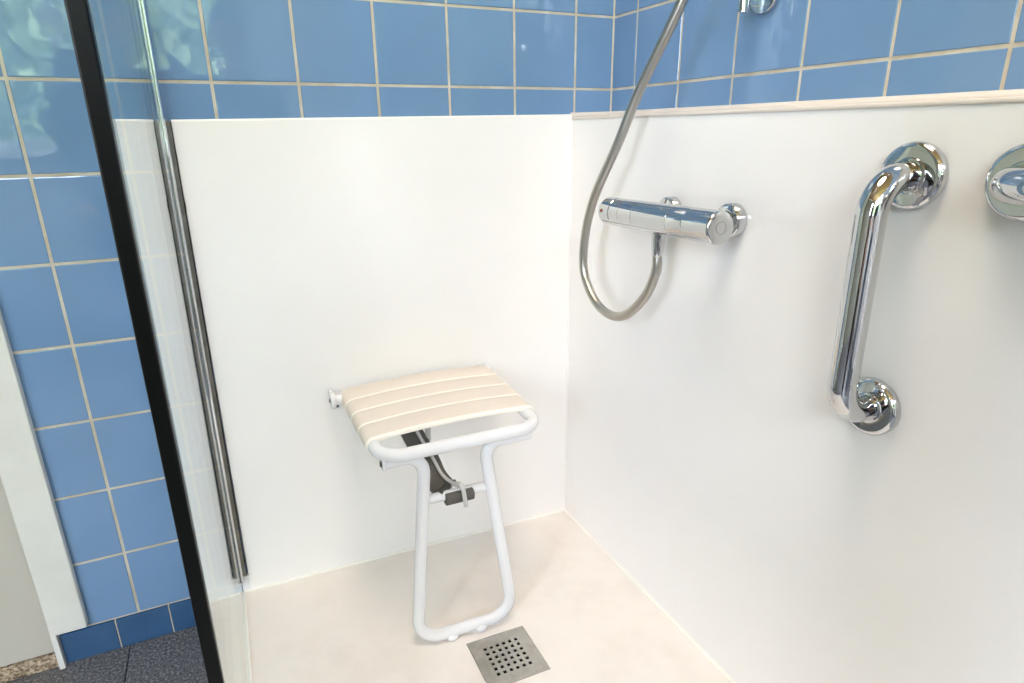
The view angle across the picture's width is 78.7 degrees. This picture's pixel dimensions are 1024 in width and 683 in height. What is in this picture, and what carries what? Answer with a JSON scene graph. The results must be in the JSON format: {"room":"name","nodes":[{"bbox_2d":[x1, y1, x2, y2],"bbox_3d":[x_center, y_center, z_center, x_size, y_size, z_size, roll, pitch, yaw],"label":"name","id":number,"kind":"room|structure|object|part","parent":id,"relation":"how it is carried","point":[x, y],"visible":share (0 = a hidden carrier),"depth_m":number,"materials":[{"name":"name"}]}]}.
{"room":"bathroom","nodes":[
{"label":"bathroom","id":0,"kind":"room"},
{"bbox_2d":[5,626,207,682],"bbox_3d":[-0.307,1.099,0.011,2.600,0.002,3.000,-9,20,-23],"label":"floor","id":1,"kind":"structure","parent":0,"point":[175,657],"depth_m":1.29,"materials":[{"name":"grey tile"}]},
{"bbox_2d":[245,511,731,682],"bbox_3d":[0.017,0.704,1.047,0.862,0.077,1.240,-9,20,-23],"label":"shower tray","id":2,"kind":"object","parent":1,"relation":"on","point":[588,620],"visible":0.81,"depth_m":1.35,"materials":[{"name":"beige plastic"}]},
{"bbox_2d":[64,0,251,682],"bbox_3d":[-0.481,-0.259,0.823,0.038,1.944,0.674,-9,20,-23],"label":"screen","id":3,"kind":"object","parent":2,"relation":"on","point":[134,143],"visible":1,"depth_m":0.71,"materials":[{"name":"clear glass"}]},
{"bbox_2d":[328,362,538,640],"bbox_3d":[-0.159,0.341,1.361,0.379,0.471,0.343,-9,20,-23],"label":"stool","id":4,"kind":"object","parent":2,"relation":"on","point":[405,406],"visible":1,"depth_m":1.25,"materials":[{"name":"white plastic"}]},
{"bbox_3d":[-0.236,0.217,1.135,0.006,0.031,0.030,-9,20,-23],"label":"pivot plate","id":5,"kind":"part","parent":4,"relation":"part of","materials":[{"name":"white metal"}]},
{"bbox_3d":[-0.146,0.144,1.288,0.348,0.031,0.308,-9,20,-23],"label":"seat frame","id":6,"kind":"part","parent":4,"relation":"part of","materials":[{"name":"white metal"}]},
{"bbox_3d":[-0.093,0.396,1.244,0.290,0.431,0.045,-9,20,-22],"label":"leg frame","id":7,"kind":"part","parent":4,"relation":"part of","materials":[{"name":"white metal"}]},
{"bbox_2d":[466,626,549,682],"bbox_3d":[-0.009,0.636,1.247,0.127,0.027,0.127,-9,20,-23],"label":"floor drain","id":8,"kind":"object","parent":2,"relation":"in","point":[509,656],"visible":1,"depth_m":1.24,"materials":[{"name":"metal"}]},
{"bbox_2d":[0,0,613,626],"bbox_3d":[-0.361,-0.568,1.166,1.310,2.420,0.010,-9,20,-23],"label":"wall","id":9,"kind":"structure","parent":0,"point":[341,254],"depth_m":1.28,"materials":[{"name":"white plastic"}]},
{"bbox_2d":[0,310,87,682],"bbox_3d":[-1.314,-0.261,0.773,0.962,2.110,0.064,-9,20,-23],"label":"door","id":10,"kind":"structure","parent":9,"relation":"in","point":[41,600],"depth_m":1.20,"materials":[{"name":"beige paint"}]},
{"bbox_2d":[59,599,195,662],"bbox_3d":[-0.782,0.613,1.354,0.319,0.071,0.008,-9,20,-23],"label":"baseboard","id":11,"kind":"structure","parent":9,"relation":"attached to","point":[103,637],"depth_m":1.33,"materials":[{"name":"blue tile"}]},
{"bbox_2d":[171,114,570,120],"bbox_3d":[-0.235,-0.453,1.267,0.815,0.015,0.006,-9,20,-23],"label":"trim","id":12,"kind":"structure","parent":9,"relation":"attached to","point":[549,114],"depth_m":1.23,"materials":[{"name":"white plastic"}]},
{"bbox_2d":[244,509,564,592],"bbox_3d":[-0.229,0.520,1.584,0.832,0.032,0.007,-9,20,-23],"label":"trim","id":13,"kind":"structure","parent":9,"relation":"attached to","point":[561,510],"depth_m":1.54,"materials":[{"name":"white plastic"}]},
{"bbox_2d":[570,111,609,116],"bbox_3d":[0.184,-0.526,1.446,0.108,0.013,0.010,-9,20,-23],"label":"trim","id":14,"kind":"structure","parent":9,"relation":"attached to","point":[574,114],"depth_m":1.44,"materials":[{"name":"beige"}]},
{"bbox_2d":[566,103,1023,682],"bbox_3d":[0.818,0.414,0.330,0.110,1.068,2.998,-9,20,-23],"label":"wall","id":15,"kind":"structure","parent":0,"point":[709,455],"depth_m":0.94,"materials":[{"name":"white plastic"}]},
{"bbox_2d":[564,120,572,508],"bbox_3d":[0.143,-0.011,1.589,0.005,1.042,0.005,-9,20,-23],"label":"trim","id":16,"kind":"structure","parent":15,"relation":"attached to","point":[571,120],"depth_m":1.56,"materials":[{"name":"white plastic"}]},
{"bbox_2d":[565,509,734,682],"bbox_3d":[0.408,0.639,1.215,0.006,0.028,1.239,-9,20,-23],"label":"trim","id":17,"kind":"structure","parent":15,"relation":"attached to","point":[566,511],"depth_m":1.38,"materials":[{"name":"white plastic"}]},
{"bbox_2d":[598,196,746,256],"bbox_3d":[0.274,-0.197,1.078,0.113,0.093,0.304,-9,20,-23],"label":"shower mixer","id":18,"kind":"object","parent":15,"relation":"attached to","point":[668,217],"visible":1,"depth_m":1.00,"materials":[{"name":"silver metal"}]},
{"bbox_3d":[0.192,-0.245,1.177,0.052,0.052,0.037,-9,20,-23],"label":"temperature handle","id":19,"kind":"part","parent":18,"relation":"part of","materials":[{"name":"silver metal"}]},
{"bbox_2d":[579,0,687,320],"bbox_3d":[0.216,-0.460,1.052,0.282,0.897,0.091,15,24,39],"label":"shower hose","id":20,"kind":"object","parent":18,"relation":"attached to","point":[676,13],"visible":1,"depth_m":1.12,"materials":[{"name":"silver metal"}]},
{"bbox_2d":[651,232,665,256],"bbox_3d":[0.250,-0.167,1.071,0.025,0.041,0.025,-9,20,-23],"label":"outlet","id":21,"kind":"object","parent":18,"relation":"attached to","point":[657,239],"depth_m":1.06,"materials":[{"name":"silver metal"}]},
{"bbox_3d":[0.298,-0.177,0.957,0.052,0.053,0.062,-9,20,-23],"label":"flow handle","id":22,"kind":"part","parent":18,"relation":"part of","materials":[{"name":"silver metal"}]},
{"bbox_2d":[571,89,1023,119],"bbox_3d":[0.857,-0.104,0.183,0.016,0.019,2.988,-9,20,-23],"label":"trim","id":23,"kind":"structure","parent":15,"relation":"attached to","point":[1012,92],"depth_m":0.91,"materials":[{"name":"beige"}]},
{"bbox_2d":[827,141,948,435],"bbox_3d":[0.445,-0.050,0.775,0.084,0.378,0.081,-9,20,-23],"label":"grab bar","id":24,"kind":"object","parent":15,"relation":"attached to","point":[914,174],"visible":1,"depth_m":0.75,"materials":[{"name":"silver metal"}]},
{"bbox_2d":[984,143,1023,221],"bbox_3d":[0.557,-0.114,0.493,0.085,0.079,0.380,-9,20,-23],"label":"grab bar","id":25,"kind":"object","parent":15,"relation":"attached to","point":[1004,180],"visible":1,"depth_m":0.63,"materials":[{"name":"silver metal"}]},
{"bbox_2d":[611,0,1023,110],"bbox_3d":[0.854,-0.737,-0.034,0.002,1.360,3.000,-9,20,-23],"label":"wall","id":26,"kind":"structure","parent":0,"point":[799,50],"depth_m":0.96,"materials":[{"name":"blue tile"}]},
{"bbox_2d":[610,0,615,110],"bbox_3d":[0.224,-1.173,1.254,0.005,1.342,0.005,-9,20,-23],"label":"trim","id":27,"kind":"structure","parent":26,"relation":"attached to","point":[611,88],"depth_m":1.43,"materials":[{"name":"beige tile"}]},
{"bbox_2d":[737,0,778,13],"bbox_3d":[0.375,-0.848,0.911,0.092,0.661,0.060,-9,20,-23],"label":"shower rail","id":28,"kind":"object","parent":26,"relation":"attached to","point":[758,6],"visible":1,"depth_m":1.02,"materials":[{"name":"silver metal"}]},
{"bbox_3d":[0.372,-0.848,0.911,0.018,0.661,0.018,-9,20,-23],"label":"rail","id":29,"kind":"part","parent":28,"relation":"part of","materials":[{"name":"silver metal"}]}
]}

